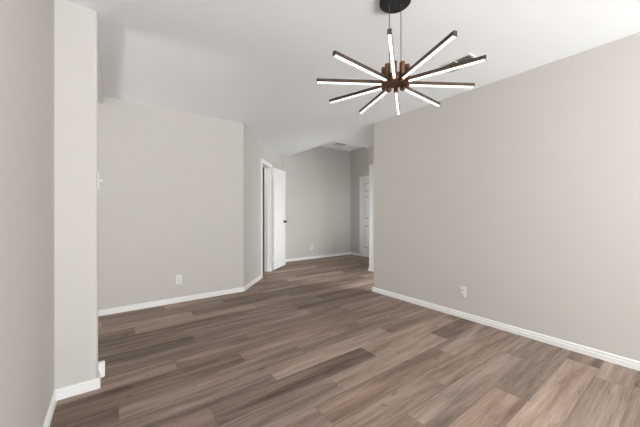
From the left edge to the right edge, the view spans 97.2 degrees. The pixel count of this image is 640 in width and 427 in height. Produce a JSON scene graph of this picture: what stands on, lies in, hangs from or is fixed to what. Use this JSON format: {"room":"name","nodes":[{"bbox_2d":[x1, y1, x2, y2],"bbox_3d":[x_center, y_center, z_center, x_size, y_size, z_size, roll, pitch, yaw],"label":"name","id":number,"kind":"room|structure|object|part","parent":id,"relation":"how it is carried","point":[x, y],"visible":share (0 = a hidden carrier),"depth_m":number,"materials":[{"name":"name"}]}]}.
{"room":"empty living room","nodes":[
{"label":"empty living room","id":0,"kind":"room"},
{"bbox_2d":[0,0,97,426],"bbox_3d":[1.478,-0.088,-2.374,0.323,2.416,10.425,0,0,-37],"label":"wall","id":1,"kind":"structure","parent":0,"point":[49,48],"depth_m":1.44,"materials":[{"name":"grey paint"}]},
{"bbox_2d":[43,370,100,426],"bbox_3d":[1.480,1.088,-2.364,0.337,0.064,10.439,0,0,-37],"label":"baseboard","id":2,"kind":"structure","parent":1,"relation":"attached to","point":[83,387],"depth_m":1.72,"materials":[{"name":"white wood"}]},
{"bbox_2d":[98,360,104,377],"bbox_3d":[-1.503,1.069,1.933,0.046,0.102,0.044,0,0,-37],"label":"wall outlet","id":3,"kind":"object","parent":1,"relation":"attached to","point":[101,364],"depth_m":1.92,"materials":[{"name":"white plastic"}]},
{"bbox_2d":[98,26,102,103],"bbox_3d":[-1.993,-1.253,2.471,0.120,0.086,1.494,0,0,-37],"label":"wall","id":4,"kind":"structure","parent":0,"point":[100,89],"depth_m":2.56,"materials":[{"name":"grey paint"}]},
{"bbox_2d":[98,96,242,309],"bbox_3d":[-3.321,-0.088,2.490,5.437,2.416,0.120,0,0,-37],"label":"wall","id":5,"kind":"structure","parent":0,"point":[170,192],"depth_m":3.46,"materials":[{"name":"grey paint"}]},
{"bbox_2d":[176,275,181,283],"bbox_3d":[-1.780,0.832,3.554,0.072,0.116,0.009,0,0,-37],"label":"wall outlet","id":6,"kind":"object","parent":5,"relation":"attached to","point":[178,277],"visible":1,"depth_m":3.55,"materials":[{"name":"white plastic"}]},
{"bbox_2d":[98,275,261,315],"bbox_3d":[-3.015,1.088,2.671,5.923,0.064,0.545,0,0,-42],"label":"baseboard","id":7,"kind":"structure","parent":5,"relation":"attached to","point":[108,311],"depth_m":3.51,"materials":[{"name":"white wood"}]},
{"bbox_2d":[243,124,283,286],"bbox_3d":[-1.029,-0.088,5.284,0.120,2.416,2.444,0,0,6],"label":"wall","id":8,"kind":"structure","parent":0,"point":[255,148],"depth_m":4.44,"materials":[{"name":"grey paint"}]},
{"bbox_2d":[261,158,271,277],"bbox_3d":[-1.039,0.084,5.190,0.152,2.073,0.651,0,0,6],"label":"trim","id":9,"kind":"structure","parent":8,"relation":"attached to","point":[267,166],"depth_m":5.44,"materials":[{"name":"white wood"}]},
{"bbox_2d":[272,167,286,269],"bbox_3d":[-0.831,0.100,5.736,0.157,1.985,0.613,0,0,15],"label":"door","id":10,"kind":"structure","parent":8,"relation":"in","point":[279,221],"depth_m":5.66,"materials":[{"name":"white wood"}]},
{"bbox_2d":[263,167,263,264],"bbox_3d":[-1.336,-0.088,5.154,2.400,2.416,1.791,0,0,-37],"label":"wall","id":11,"kind":"structure","parent":0,"point":[263,167],"depth_m":6.19,"materials":[{"name":"beige paint"}]},
{"bbox_2d":[284,146,350,258],"bbox_3d":[0.014,-0.304,7.197,2.205,2.848,0.120,0,0,-37],"label":"wall","id":12,"kind":"structure","parent":0,"point":[318,179],"depth_m":7.08,"materials":[{"name":"grey paint"}]},
{"bbox_2d":[272,252,358,270],"bbox_3d":[-0.148,1.088,6.718,2.832,0.064,0.638,0,0,-44],"label":"baseboard","id":13,"kind":"structure","parent":12,"relation":"attached to","point":[346,253],"depth_m":7.12,"materials":[{"name":"white wood"}]},
{"bbox_2d":[321,145,350,151],"bbox_3d":[0.026,-1.713,7.122,2.035,0.030,0.016,0,0,-37],"label":"trim","id":14,"kind":"structure","parent":12,"relation":"attached to","point":[321,145],"depth_m":7.38,"materials":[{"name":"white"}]},
{"bbox_2d":[324,142,361,149],"bbox_3d":[0.540,-1.778,6.442,2.450,0.100,2.100,0,0,-37],"label":"ceiling","id":15,"kind":"structure","parent":0,"point":[347,147],"depth_m":7.27,"materials":[{"name":"white paint"}]},
{"bbox_2d":[50,254,639,426],"bbox_3d":[1.297,1.180,-0.405,9.400,0.120,14.219,0,0,-37],"label":"floor","id":16,"kind":"structure","parent":0,"point":[310,343],"depth_m":2.02,"materials":[{"name":"wood"}]},
{"bbox_2d":[64,0,639,156],"bbox_3d":[1.313,-1.356,-0.426,9.400,0.120,14.050,0,0,-37],"label":"ceiling","id":17,"kind":"structure","parent":0,"point":[256,64],"depth_m":2.21,"materials":[{"name":"white paint"}]},
{"bbox_2d":[316,0,485,114],"bbox_3d":[0.453,-1.023,1.700,0.950,0.546,0.913,0,0,-37],"label":"chandelier","id":18,"kind":"object","parent":17,"relation":"hanging from","point":[402,79],"visible":1,"depth_m":1.69,"materials":[{"name":"black metal"}]},
{"bbox_3d":[0.176,-0.796,1.701,0.396,0.031,0.020,0,0,0],"label":"arm","id":19,"kind":"part","parent":18,"relation":"part of","materials":[{"name":"brown metal"}]},
{"bbox_2d":[317,82,380,84],"bbox_3d":[0.178,-0.783,1.700,0.391,0.017,0.014,0,0,0],"label":"diffuser","id":20,"kind":"object","parent":18,"relation":"attached to","point":[351,83],"depth_m":1.69,"materials":[{"name":"white plastic"}]},
{"bbox_3d":[0.229,-0.785,1.864,0.395,0.025,0.020,0,0,36],"label":"arm","id":21,"kind":"part","parent":18,"relation":"part of","materials":[{"name":"brown metal"}]},
{"bbox_2d":[330,88,381,102],"bbox_3d":[0.230,-0.775,1.862,0.391,0.005,0.014,0,0,36],"label":"diffuser","id":22,"kind":"object","parent":18,"relation":"attached to","point":[368,90],"depth_m":1.86,"materials":[{"name":"white plastic"}]},
{"bbox_3d":[0.229,-0.801,1.538,0.396,0.037,0.019,0,0,-36],"label":"arm","id":23,"kind":"part","parent":18,"relation":"part of","materials":[{"name":"brown metal"}]},
{"bbox_2d":[334,55,386,80],"bbox_3d":[0.231,-0.788,1.539,0.390,0.023,0.014,0,0,-36],"label":"diffuser","id":24,"kind":"object","parent":18,"relation":"attached to","point":[344,58],"depth_m":1.53,"materials":[{"name":"white plastic"}]},
{"bbox_3d":[0.367,-0.777,1.964,0.020,0.036,0.395,0,0,-18],"label":"arm","id":25,"kind":"part","parent":18,"relation":"part of","materials":[{"name":"brown metal"}]},
{"bbox_2d":[360,92,387,113],"bbox_3d":[0.368,-0.767,1.962,0.014,0.016,0.391,0,0,-18],"label":"diffuser","id":26,"kind":"object","parent":18,"relation":"attached to","point":[381,94],"depth_m":1.95,"materials":[{"name":"white plastic"}]},
{"bbox_3d":[0.384,-0.824,1.702,0.029,0.114,0.028,0,0,0],"label":"hub post","id":27,"kind":"part","parent":18,"relation":"part of","materials":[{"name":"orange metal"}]},
{"bbox_3d":[0.397,-0.825,1.660,0.031,0.114,0.026,0,0,-37],"label":"hub post","id":28,"kind":"part","parent":18,"relation":"part of","materials":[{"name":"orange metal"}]},
{"bbox_3d":[0.368,-0.801,1.437,0.019,0.037,0.396,0,0,18],"label":"arm","id":29,"kind":"part","parent":18,"relation":"part of","materials":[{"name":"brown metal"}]},
{"bbox_2d":[388,34,395,77],"bbox_3d":[0.368,-0.788,1.439,0.014,0.023,0.390,0,0,18],"label":"diffuser","id":30,"kind":"object","parent":18,"relation":"attached to","point":[390,40],"depth_m":1.41,"materials":[{"name":"white plastic"}]},
{"bbox_3d":[0.433,-0.825,1.635,0.026,0.114,0.031,0,0,18],"label":"hub post","id":31,"kind":"part","parent":18,"relation":"part of","materials":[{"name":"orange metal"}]},
{"bbox_2d":[395,93,399,114],"bbox_3d":[0.538,-0.762,1.962,0.326,0.023,0.238,0,0,-37],"label":"diffuser","id":32,"kind":"object","parent":18,"relation":"attached to","point":[396,94],"depth_m":1.96,"materials":[{"name":"white plastic"}]},
{"bbox_3d":[0.476,-0.824,1.635,0.028,0.114,0.029,0,0,-18],"label":"hub post","id":33,"kind":"part","parent":18,"relation":"part of","materials":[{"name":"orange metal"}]},
{"bbox_3d":[0.512,-0.821,1.660,0.026,0.114,0.029,0,0,36],"label":"hub post","id":34,"kind":"part","parent":18,"relation":"part of","materials":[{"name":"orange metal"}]},
{"bbox_2d":[404,89,439,106],"bbox_3d":[0.676,-0.762,1.862,0.390,0.023,0.014,0,0,-36],"label":"diffuser","id":35,"kind":"object","parent":18,"relation":"attached to","point":[411,91],"depth_m":1.86,"materials":[{"name":"white plastic"}]},
{"bbox_3d":[0.678,-0.772,1.863,0.395,0.043,0.019,0,0,-36],"label":"arm","id":36,"kind":"part","parent":18,"relation":"part of","materials":[{"name":"brown metal"}]},
{"bbox_2d":[402,36,454,78],"bbox_3d":[0.538,-0.783,1.438,0.014,0.016,0.391,0,0,-18],"label":"diffuser","id":37,"kind":"object","parent":18,"relation":"attached to","point":[446,40],"depth_m":1.41,"materials":[{"name":"white plastic"}]},
{"bbox_3d":[0.539,-0.796,1.437,0.020,0.030,0.396,0,0,-18],"label":"arm","id":38,"kind":"part","parent":18,"relation":"part of","materials":[{"name":"brown metal"}]},
{"bbox_2d":[410,84,473,87],"bbox_3d":[0.728,-0.767,1.700,0.391,0.017,0.014,0,0,0],"label":"diffuser","id":39,"kind":"object","parent":18,"relation":"attached to","point":[418,85],"depth_m":1.69,"materials":[{"name":"white plastic"}]},
{"bbox_3d":[0.731,-0.777,1.700,0.395,0.037,0.020,0,0,0],"label":"arm","id":40,"kind":"part","parent":18,"relation":"part of","materials":[{"name":"brown metal"}]},
{"bbox_3d":[0.678,-0.785,1.537,0.395,0.025,0.020,0,0,36],"label":"arm","id":41,"kind":"part","parent":18,"relation":"part of","materials":[{"name":"brown metal"}]},
{"bbox_2d":[409,59,484,81],"bbox_3d":[0.676,-0.775,1.538,0.391,0.005,0.014,0,0,36],"label":"diffuser","id":42,"kind":"object","parent":18,"relation":"attached to","point":[472,61],"depth_m":1.53,"materials":[{"name":"white plastic"}]},
{"bbox_2d":[439,53,475,72],"bbox_3d":[1.202,-1.290,2.431,0.190,0.011,0.262,0,0,-37],"label":"ceiling vent","id":43,"kind":"object","parent":17,"relation":"in","point":[467,56],"visible":0.35,"depth_m":2.38,"materials":[{"name":"white metal"}]},
{"bbox_2d":[351,147,368,256],"bbox_3d":[1.473,-0.304,6.981,0.120,2.848,1.968,0,0,-37],"label":"wall","id":44,"kind":"structure","parent":0,"point":[360,156],"depth_m":7.55,"materials":[{"name":"grey paint"}]},
{"bbox_2d":[359,175,368,255],"bbox_3d":[1.307,0.076,7.091,0.016,2.088,0.876,0,0,-37],"label":"trim","id":45,"kind":"structure","parent":44,"relation":"attached to","point":[362,177],"depth_m":7.41,"materials":[{"name":"white wood"}]},
{"bbox_2d":[361,178,368,256],"bbox_3d":[1.324,0.102,7.104,0.035,2.020,0.750,0,0,-37],"label":"door","id":46,"kind":"structure","parent":44,"relation":"in","point":[364,200],"depth_m":7.30,"materials":[{"name":"white wood"}]},
{"bbox_2d":[369,146,373,271],"bbox_3d":[2.123,-0.088,4.979,1.224,2.416,2.262,0,0,-37],"label":"wall","id":47,"kind":"structure","parent":0,"point":[371,149],"depth_m":5.47,"materials":[{"name":"grey paint"}]},
{"bbox_2d":[369,164,373,270],"bbox_3d":[1.216,0.085,5.160,0.016,2.070,0.860,0,0,-37],"label":"trim","id":48,"kind":"structure","parent":47,"relation":"attached to","point":[371,166],"depth_m":5.47,"materials":[{"name":"white wood"}]},
{"bbox_2d":[372,168,373,270],"bbox_3d":[1.233,0.117,5.173,0.035,1.990,0.710,0,0,-37],"label":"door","id":49,"kind":"structure","parent":47,"relation":"in","point":[372,168],"depth_m":5.43,"materials":[{"name":"white wood"}]},
{"bbox_2d":[374,32,639,360],"bbox_3d":[4.033,-0.088,-0.243,0.120,2.416,10.800,0,0,-37],"label":"wall","id":50,"kind":"structure","parent":0,"point":[521,191],"depth_m":2.54,"materials":[{"name":"grey paint"}]},
{"bbox_2d":[459,286,465,297],"bbox_3d":[1.529,0.839,3.020,0.009,0.116,0.072,0,0,-37],"label":"wall outlet","id":51,"kind":"object","parent":50,"relation":"attached to","point":[462,290],"visible":1,"depth_m":3.02,"materials":[{"name":"white plastic"}]},
{"bbox_2d":[372,287,639,370],"bbox_3d":[4.029,1.088,-0.238,0.148,0.064,10.814,0,0,-37],"label":"baseboard","id":52,"kind":"structure","parent":50,"relation":"attached to","point":[616,359],"depth_m":2.54,"materials":[{"name":"white wood"}]}
]}

